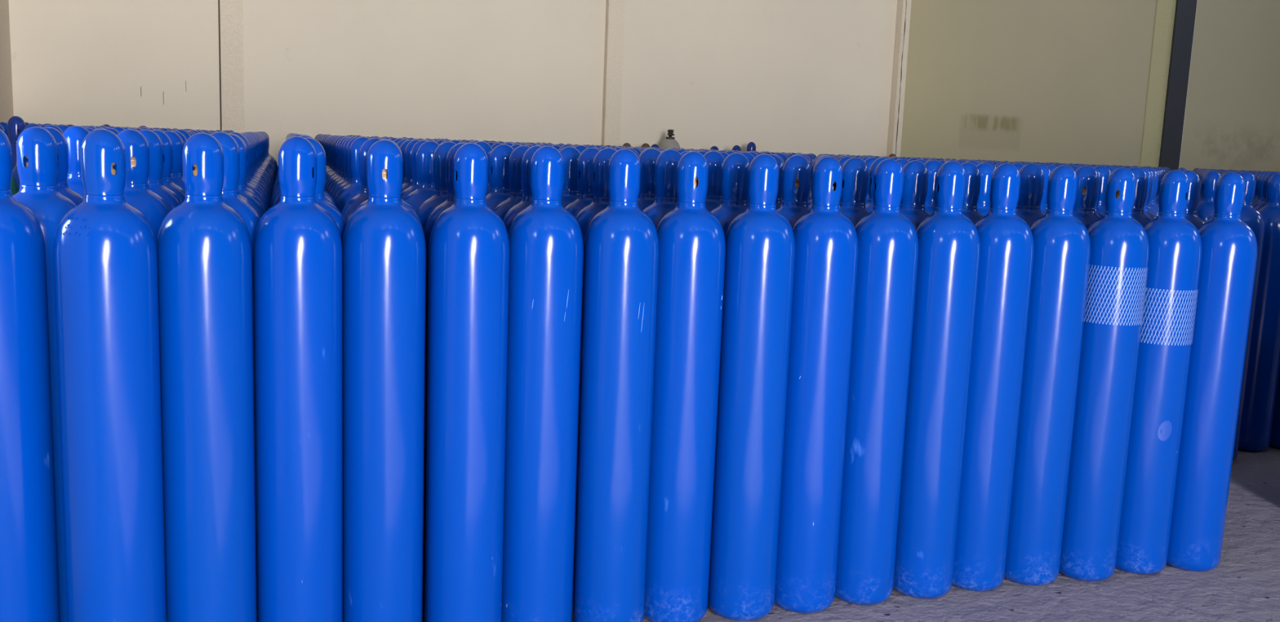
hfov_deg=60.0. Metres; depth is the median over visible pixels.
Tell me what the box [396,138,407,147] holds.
gas cylinder
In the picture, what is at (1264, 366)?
gas cylinder
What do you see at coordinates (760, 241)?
gas cylinder
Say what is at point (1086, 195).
gas cylinder
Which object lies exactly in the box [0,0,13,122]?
wall
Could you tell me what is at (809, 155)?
gas cylinder
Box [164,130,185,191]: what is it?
gas cylinder
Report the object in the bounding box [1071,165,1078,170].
gas cylinder
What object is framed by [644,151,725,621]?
gas cylinder
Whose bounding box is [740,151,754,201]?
gas cylinder
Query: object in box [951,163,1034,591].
gas cylinder
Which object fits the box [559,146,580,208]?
gas cylinder
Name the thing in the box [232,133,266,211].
gas cylinder
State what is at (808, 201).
gas cylinder
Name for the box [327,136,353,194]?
gas cylinder
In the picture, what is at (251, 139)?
gas cylinder
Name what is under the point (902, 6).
trim
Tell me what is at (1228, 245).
gas cylinder
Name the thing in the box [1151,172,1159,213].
gas cylinder
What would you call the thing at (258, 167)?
gas cylinder
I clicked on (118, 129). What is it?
gas cylinder
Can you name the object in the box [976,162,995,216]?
gas cylinder
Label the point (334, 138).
gas cylinder
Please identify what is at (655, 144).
gas cylinder
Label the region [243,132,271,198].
gas cylinder
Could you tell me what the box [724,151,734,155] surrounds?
gas cylinder
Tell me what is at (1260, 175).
gas cylinder
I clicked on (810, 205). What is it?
gas cylinder
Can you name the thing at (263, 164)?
gas cylinder
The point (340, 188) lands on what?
gas cylinder
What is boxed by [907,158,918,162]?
gas cylinder
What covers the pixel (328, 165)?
gas cylinder
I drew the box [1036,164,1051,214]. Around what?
gas cylinder
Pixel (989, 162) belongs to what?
gas cylinder
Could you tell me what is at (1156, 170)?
gas cylinder
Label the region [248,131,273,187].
gas cylinder
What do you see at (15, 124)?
gas cylinder
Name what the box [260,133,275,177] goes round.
gas cylinder
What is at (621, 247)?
gas cylinder
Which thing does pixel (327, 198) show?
gas cylinder
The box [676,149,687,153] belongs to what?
gas cylinder
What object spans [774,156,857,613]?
gas cylinder
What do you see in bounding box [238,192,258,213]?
gas cylinder
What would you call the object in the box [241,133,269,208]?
gas cylinder
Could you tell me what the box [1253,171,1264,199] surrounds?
gas cylinder
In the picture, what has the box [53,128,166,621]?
gas cylinder
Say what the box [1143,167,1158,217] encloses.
gas cylinder
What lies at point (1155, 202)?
gas cylinder
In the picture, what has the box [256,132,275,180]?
gas cylinder
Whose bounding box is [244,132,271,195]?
gas cylinder
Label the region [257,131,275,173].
gas cylinder
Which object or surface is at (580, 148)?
gas cylinder
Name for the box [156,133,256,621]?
gas cylinder
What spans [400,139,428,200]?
gas cylinder
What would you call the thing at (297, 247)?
gas cylinder
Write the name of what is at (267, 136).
gas cylinder
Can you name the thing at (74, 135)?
gas cylinder
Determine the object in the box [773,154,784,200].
gas cylinder
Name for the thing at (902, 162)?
gas cylinder
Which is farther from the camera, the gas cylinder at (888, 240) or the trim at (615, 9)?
the trim at (615, 9)
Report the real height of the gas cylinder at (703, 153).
1.455 m
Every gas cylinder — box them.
[0,121,8,138]
[0,128,60,621]
[7,115,25,169]
[10,175,18,195]
[12,123,41,190]
[12,126,75,621]
[42,127,84,205]
[44,124,63,133]
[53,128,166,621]
[56,124,69,132]
[62,125,89,198]
[85,127,94,132]
[103,127,119,134]
[112,126,124,133]
[116,128,170,246]
[138,129,182,210]
[151,129,185,203]
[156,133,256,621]
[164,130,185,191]
[171,130,186,145]
[175,128,191,139]
[210,131,260,621]
[228,132,268,210]
[228,133,266,218]
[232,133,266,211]
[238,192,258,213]
[240,133,270,207]
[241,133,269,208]
[242,133,271,202]
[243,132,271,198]
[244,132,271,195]
[245,132,272,192]
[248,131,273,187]
[250,132,272,189]
[253,132,274,184]
[253,136,342,621]
[254,132,275,181]
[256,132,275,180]
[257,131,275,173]
[257,132,275,177]
[260,131,277,168]
[260,133,275,175]
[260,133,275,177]
[262,132,276,173]
[266,136,277,169]
[269,189,280,208]
[270,133,301,204]
[271,133,298,195]
[272,135,336,207]
[273,134,336,206]
[305,137,346,243]
[323,134,331,148]
[324,136,329,164]
[324,136,350,191]
[324,137,344,190]
[325,135,332,166]
[325,135,346,182]
[325,136,339,177]
[326,135,336,168]
[326,135,337,170]
[326,135,342,173]
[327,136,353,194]
[329,136,355,196]
[331,137,358,200]
[333,137,368,213]
[341,137,381,224]
[342,139,426,621]
[351,138,422,227]
[393,138,404,143]
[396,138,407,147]
[400,139,413,184]
[400,139,420,192]
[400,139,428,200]
[404,140,439,212]
[417,141,456,233]
[422,142,465,618]
[425,142,509,621]
[436,139,444,145]
[450,139,461,144]
[475,141,492,195]
[485,143,514,210]
[491,142,502,150]
[494,145,530,220]
[501,145,583,621]
[502,145,542,235]
[511,143,520,149]
[551,145,560,150]
[558,144,574,151]
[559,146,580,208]
[564,147,599,217]
[572,147,616,604]
[572,148,658,621]
[574,145,587,153]
[622,142,631,146]
[623,147,639,158]
[631,147,641,155]
[637,148,661,210]
[641,142,650,147]
[642,149,682,228]
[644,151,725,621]
[650,143,659,147]
[659,129,679,148]
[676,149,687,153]
[680,151,690,155]
[697,151,706,155]
[703,151,724,211]
[707,154,795,621]
[710,146,719,150]
[710,152,750,236]
[718,151,728,158]
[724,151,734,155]
[732,145,741,151]
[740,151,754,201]
[746,142,755,151]
[747,151,758,157]
[768,154,783,208]
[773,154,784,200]
[774,152,787,162]
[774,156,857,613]
[776,155,810,228]
[781,154,811,204]
[799,153,811,199]
[804,153,813,188]
[808,155,821,195]
[808,155,831,208]
[835,158,918,604]
[838,156,851,167]
[839,157,871,226]
[863,157,877,204]
[865,157,888,211]
[893,160,980,599]
[895,159,908,168]
[900,160,930,229]
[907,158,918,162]
[915,159,926,164]
[924,160,942,214]
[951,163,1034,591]
[960,162,983,223]
[966,160,979,165]
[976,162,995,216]
[982,161,995,168]
[1004,165,1090,586]
[1012,163,1023,171]
[1016,163,1044,226]
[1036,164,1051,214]
[1047,164,1057,172]
[1058,167,1149,581]
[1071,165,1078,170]
[1073,165,1101,229]
[1093,165,1111,215]
[1093,167,1103,217]
[1104,165,1114,173]
[1115,169,1202,574]
[1128,167,1151,226]
[1138,167,1155,219]
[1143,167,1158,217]
[1148,168,1159,211]
[1151,168,1159,206]
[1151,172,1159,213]
[1152,167,1162,199]
[1152,168,1159,204]
[1166,172,1257,571]
[1179,168,1199,217]
[1182,170,1204,229]
[1196,170,1221,222]
[1199,170,1210,201]
[1232,172,1264,461]
[1238,173,1279,451]
[1252,171,1267,203]
[1252,172,1270,206]
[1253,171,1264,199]
[1253,172,1279,209]
[1269,367,1279,448]
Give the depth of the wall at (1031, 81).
11.19 m
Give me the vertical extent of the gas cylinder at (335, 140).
1.455 m
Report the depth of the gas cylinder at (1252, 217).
5.42 m
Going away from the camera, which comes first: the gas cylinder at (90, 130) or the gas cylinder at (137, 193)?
the gas cylinder at (137, 193)
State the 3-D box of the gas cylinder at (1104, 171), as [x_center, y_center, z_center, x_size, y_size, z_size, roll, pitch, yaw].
[1.868,0.122,4.669,0.219,1.459,0.219,-4,10,-34]
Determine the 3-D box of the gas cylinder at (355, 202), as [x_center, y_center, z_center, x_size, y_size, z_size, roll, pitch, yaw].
[-0.825,0.199,3.450,0.219,1.458,0.219,8,10,34]
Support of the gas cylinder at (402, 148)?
on the floor
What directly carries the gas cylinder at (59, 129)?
on the floor
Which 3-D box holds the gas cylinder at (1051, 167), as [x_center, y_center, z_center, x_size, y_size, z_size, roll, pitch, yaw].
[1.647,0.125,4.616,0.219,1.452,0.219,2,8,1]
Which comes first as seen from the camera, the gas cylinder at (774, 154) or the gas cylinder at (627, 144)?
the gas cylinder at (774, 154)
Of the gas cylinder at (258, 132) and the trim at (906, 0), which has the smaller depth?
the gas cylinder at (258, 132)
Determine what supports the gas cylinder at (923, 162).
on the floor
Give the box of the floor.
[422,444,1279,621]
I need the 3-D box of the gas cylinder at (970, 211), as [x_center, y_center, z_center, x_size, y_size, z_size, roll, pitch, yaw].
[1.118,0.198,3.985,0.219,1.452,0.219,-2,10,-27]
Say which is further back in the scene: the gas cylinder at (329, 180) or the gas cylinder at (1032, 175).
the gas cylinder at (329, 180)
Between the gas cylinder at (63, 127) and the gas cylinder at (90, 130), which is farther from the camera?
the gas cylinder at (63, 127)
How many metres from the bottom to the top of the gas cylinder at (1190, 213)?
1.454 m
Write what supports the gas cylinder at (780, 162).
on the floor
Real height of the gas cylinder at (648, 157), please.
1.458 m
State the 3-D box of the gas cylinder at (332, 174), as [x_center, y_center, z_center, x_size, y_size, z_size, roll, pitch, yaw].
[-1.423,-0.106,5.336,0.219,1.457,0.219,-1,9,-23]
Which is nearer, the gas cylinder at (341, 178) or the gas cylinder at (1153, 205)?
the gas cylinder at (341, 178)
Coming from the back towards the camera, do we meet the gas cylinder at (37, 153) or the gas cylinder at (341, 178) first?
the gas cylinder at (341, 178)
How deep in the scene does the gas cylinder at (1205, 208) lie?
5.97 m
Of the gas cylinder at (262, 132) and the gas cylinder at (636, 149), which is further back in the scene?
the gas cylinder at (262, 132)
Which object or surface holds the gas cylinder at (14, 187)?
on the floor
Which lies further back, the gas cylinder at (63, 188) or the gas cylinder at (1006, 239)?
the gas cylinder at (1006, 239)
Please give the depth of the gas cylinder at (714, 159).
3.75 m
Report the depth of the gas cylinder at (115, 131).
4.13 m
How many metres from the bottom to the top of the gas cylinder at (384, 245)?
1.456 m
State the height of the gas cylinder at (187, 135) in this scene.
1.458 m
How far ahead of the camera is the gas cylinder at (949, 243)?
3.60 m
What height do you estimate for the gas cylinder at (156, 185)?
1.456 m
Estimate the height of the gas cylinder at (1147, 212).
1.459 m
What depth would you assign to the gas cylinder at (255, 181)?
4.19 m
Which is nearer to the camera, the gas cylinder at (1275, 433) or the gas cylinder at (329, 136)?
the gas cylinder at (1275, 433)
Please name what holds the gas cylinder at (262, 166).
on the floor
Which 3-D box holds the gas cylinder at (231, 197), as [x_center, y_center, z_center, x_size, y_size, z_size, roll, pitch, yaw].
[-1.129,0.251,3.017,0.219,1.459,0.219,-2,10,-29]
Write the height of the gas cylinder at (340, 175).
1.456 m
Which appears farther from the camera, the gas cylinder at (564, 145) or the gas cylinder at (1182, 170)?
the gas cylinder at (1182, 170)
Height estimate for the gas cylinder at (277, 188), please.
1.458 m
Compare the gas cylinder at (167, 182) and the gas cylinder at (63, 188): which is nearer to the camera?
the gas cylinder at (63, 188)
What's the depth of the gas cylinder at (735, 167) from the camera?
3.53 m
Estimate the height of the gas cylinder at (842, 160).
1.455 m
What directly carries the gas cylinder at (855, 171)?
on the floor
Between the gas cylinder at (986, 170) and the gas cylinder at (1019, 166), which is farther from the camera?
the gas cylinder at (1019, 166)
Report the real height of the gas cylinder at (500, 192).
1.453 m
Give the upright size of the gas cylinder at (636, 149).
1.456 m
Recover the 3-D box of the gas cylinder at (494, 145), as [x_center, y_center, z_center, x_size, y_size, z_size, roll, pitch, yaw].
[-0.673,-0.052,5.184,0.219,1.453,0.219,3,8,2]
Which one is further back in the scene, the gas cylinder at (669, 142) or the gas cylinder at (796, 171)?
the gas cylinder at (669, 142)
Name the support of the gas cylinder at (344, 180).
on the floor
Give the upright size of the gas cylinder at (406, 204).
1.456 m
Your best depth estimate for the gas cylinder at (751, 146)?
11.18 m
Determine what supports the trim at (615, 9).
attached to the wall at (1031, 81)
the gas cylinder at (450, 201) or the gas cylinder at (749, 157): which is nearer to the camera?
the gas cylinder at (450, 201)
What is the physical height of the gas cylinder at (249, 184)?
1.457 m
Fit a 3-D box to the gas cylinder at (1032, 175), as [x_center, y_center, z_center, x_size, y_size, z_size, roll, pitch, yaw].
[1.372,0.193,4.071,0.219,1.457,0.219,0,9,-12]
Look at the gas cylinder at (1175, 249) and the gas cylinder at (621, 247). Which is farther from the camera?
the gas cylinder at (1175, 249)
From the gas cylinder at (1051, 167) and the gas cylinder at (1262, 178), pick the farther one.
the gas cylinder at (1262, 178)
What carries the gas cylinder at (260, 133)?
on the floor
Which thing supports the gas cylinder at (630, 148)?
on the floor
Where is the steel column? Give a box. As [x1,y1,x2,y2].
[1160,0,1197,170]
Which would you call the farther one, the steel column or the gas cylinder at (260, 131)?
the steel column
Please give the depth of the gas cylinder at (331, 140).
5.84 m
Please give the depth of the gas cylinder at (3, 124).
7.24 m
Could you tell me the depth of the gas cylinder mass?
7.58 m
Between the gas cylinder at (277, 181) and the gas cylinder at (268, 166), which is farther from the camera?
the gas cylinder at (268, 166)
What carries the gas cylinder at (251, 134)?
on the floor
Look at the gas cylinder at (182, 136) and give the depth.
4.22 m
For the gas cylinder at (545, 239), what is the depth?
3.13 m
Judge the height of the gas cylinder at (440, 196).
1.455 m
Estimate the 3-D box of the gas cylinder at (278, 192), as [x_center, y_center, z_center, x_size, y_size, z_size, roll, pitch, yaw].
[-1.209,0.109,3.969,0.219,1.452,0.219,5,9,18]
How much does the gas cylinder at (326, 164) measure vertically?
1.455 m
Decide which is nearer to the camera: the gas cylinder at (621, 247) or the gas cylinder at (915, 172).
the gas cylinder at (621, 247)
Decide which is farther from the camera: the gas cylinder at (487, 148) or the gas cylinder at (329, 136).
the gas cylinder at (329, 136)
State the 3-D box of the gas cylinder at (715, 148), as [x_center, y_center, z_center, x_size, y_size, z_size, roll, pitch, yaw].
[0.707,-0.892,11.056,0.219,1.490,0.219,-3,10,-30]
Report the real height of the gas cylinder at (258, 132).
1.457 m
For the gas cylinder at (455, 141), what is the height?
1.459 m
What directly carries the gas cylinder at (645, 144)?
on the floor
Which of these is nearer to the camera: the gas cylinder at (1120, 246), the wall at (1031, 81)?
the gas cylinder at (1120, 246)
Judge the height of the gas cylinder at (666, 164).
1.459 m
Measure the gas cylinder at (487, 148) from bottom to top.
1.459 m
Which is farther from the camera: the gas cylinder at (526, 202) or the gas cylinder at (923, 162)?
the gas cylinder at (923, 162)
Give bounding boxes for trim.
[217,0,222,130]
[219,0,244,133]
[601,0,625,146]
[886,0,911,156]
[895,0,906,154]
[1139,0,1177,167]
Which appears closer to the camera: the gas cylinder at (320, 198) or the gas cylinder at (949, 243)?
the gas cylinder at (320, 198)
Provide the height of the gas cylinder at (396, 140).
1.456 m
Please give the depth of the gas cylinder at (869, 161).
4.48 m
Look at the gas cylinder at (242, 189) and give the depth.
3.34 m
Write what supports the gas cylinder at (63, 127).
on the floor
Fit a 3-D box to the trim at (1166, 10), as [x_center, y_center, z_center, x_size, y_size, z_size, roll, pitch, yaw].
[6.545,-4.060,13.453,0.650,7.500,0.021,-1,9,-23]
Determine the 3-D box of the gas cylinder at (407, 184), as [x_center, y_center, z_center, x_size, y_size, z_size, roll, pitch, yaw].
[-0.884,0.059,4.373,0.219,1.456,0.219,7,10,30]
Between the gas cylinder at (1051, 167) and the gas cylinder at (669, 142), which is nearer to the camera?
the gas cylinder at (1051, 167)
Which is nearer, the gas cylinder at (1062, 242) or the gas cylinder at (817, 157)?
the gas cylinder at (1062, 242)
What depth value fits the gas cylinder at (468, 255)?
3.03 m
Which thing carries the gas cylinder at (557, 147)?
on the floor
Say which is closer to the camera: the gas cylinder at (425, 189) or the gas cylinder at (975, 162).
the gas cylinder at (425, 189)
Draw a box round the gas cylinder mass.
[30,123,1279,193]
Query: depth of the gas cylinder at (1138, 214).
4.07 m
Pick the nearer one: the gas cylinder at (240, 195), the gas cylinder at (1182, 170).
the gas cylinder at (240, 195)
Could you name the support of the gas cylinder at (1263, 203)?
on the floor
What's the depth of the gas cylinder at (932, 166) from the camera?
4.06 m
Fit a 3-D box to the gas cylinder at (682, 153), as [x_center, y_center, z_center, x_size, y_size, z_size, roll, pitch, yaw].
[0.145,0.144,4.086,0.219,1.454,0.219,6,9,22]
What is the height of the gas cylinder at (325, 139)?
1.455 m
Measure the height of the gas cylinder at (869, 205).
1.459 m
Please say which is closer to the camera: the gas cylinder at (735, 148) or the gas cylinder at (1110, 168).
the gas cylinder at (1110, 168)
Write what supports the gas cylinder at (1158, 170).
on the floor
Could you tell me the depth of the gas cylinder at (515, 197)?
3.52 m
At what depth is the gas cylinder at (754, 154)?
4.54 m
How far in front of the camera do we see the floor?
3.81 m
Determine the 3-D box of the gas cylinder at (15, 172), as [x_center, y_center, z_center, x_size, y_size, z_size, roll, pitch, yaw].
[-2.765,-0.126,5.115,0.219,1.458,0.219,6,9,21]
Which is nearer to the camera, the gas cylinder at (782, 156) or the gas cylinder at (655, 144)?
the gas cylinder at (782, 156)
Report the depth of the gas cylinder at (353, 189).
3.94 m
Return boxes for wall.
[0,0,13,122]
[8,0,1279,171]
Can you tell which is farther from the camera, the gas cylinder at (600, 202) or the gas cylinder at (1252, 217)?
the gas cylinder at (1252, 217)
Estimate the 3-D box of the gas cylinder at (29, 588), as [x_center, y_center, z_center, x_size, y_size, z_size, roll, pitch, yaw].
[-1.542,0.286,2.680,0.219,1.456,0.219,-1,9,-22]
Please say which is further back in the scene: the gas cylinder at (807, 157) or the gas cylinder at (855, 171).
the gas cylinder at (807, 157)
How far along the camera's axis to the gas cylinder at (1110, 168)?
4.83 m
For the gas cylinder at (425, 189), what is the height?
1.454 m
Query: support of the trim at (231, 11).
attached to the wall at (1031, 81)
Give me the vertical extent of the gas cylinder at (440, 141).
1.457 m
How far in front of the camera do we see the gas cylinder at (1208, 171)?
6.32 m
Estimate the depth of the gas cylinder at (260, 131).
8.16 m
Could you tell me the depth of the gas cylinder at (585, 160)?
3.59 m
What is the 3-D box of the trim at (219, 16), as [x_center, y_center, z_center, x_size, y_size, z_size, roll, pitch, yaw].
[-3.544,-3.836,9.284,0.013,7.500,0.004,-1,9,-22]
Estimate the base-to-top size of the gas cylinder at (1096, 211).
1.452 m
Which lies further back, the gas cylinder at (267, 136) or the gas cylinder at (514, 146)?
the gas cylinder at (267, 136)
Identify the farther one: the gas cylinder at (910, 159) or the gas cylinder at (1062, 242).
the gas cylinder at (910, 159)
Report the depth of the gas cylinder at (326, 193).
3.67 m
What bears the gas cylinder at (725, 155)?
on the floor

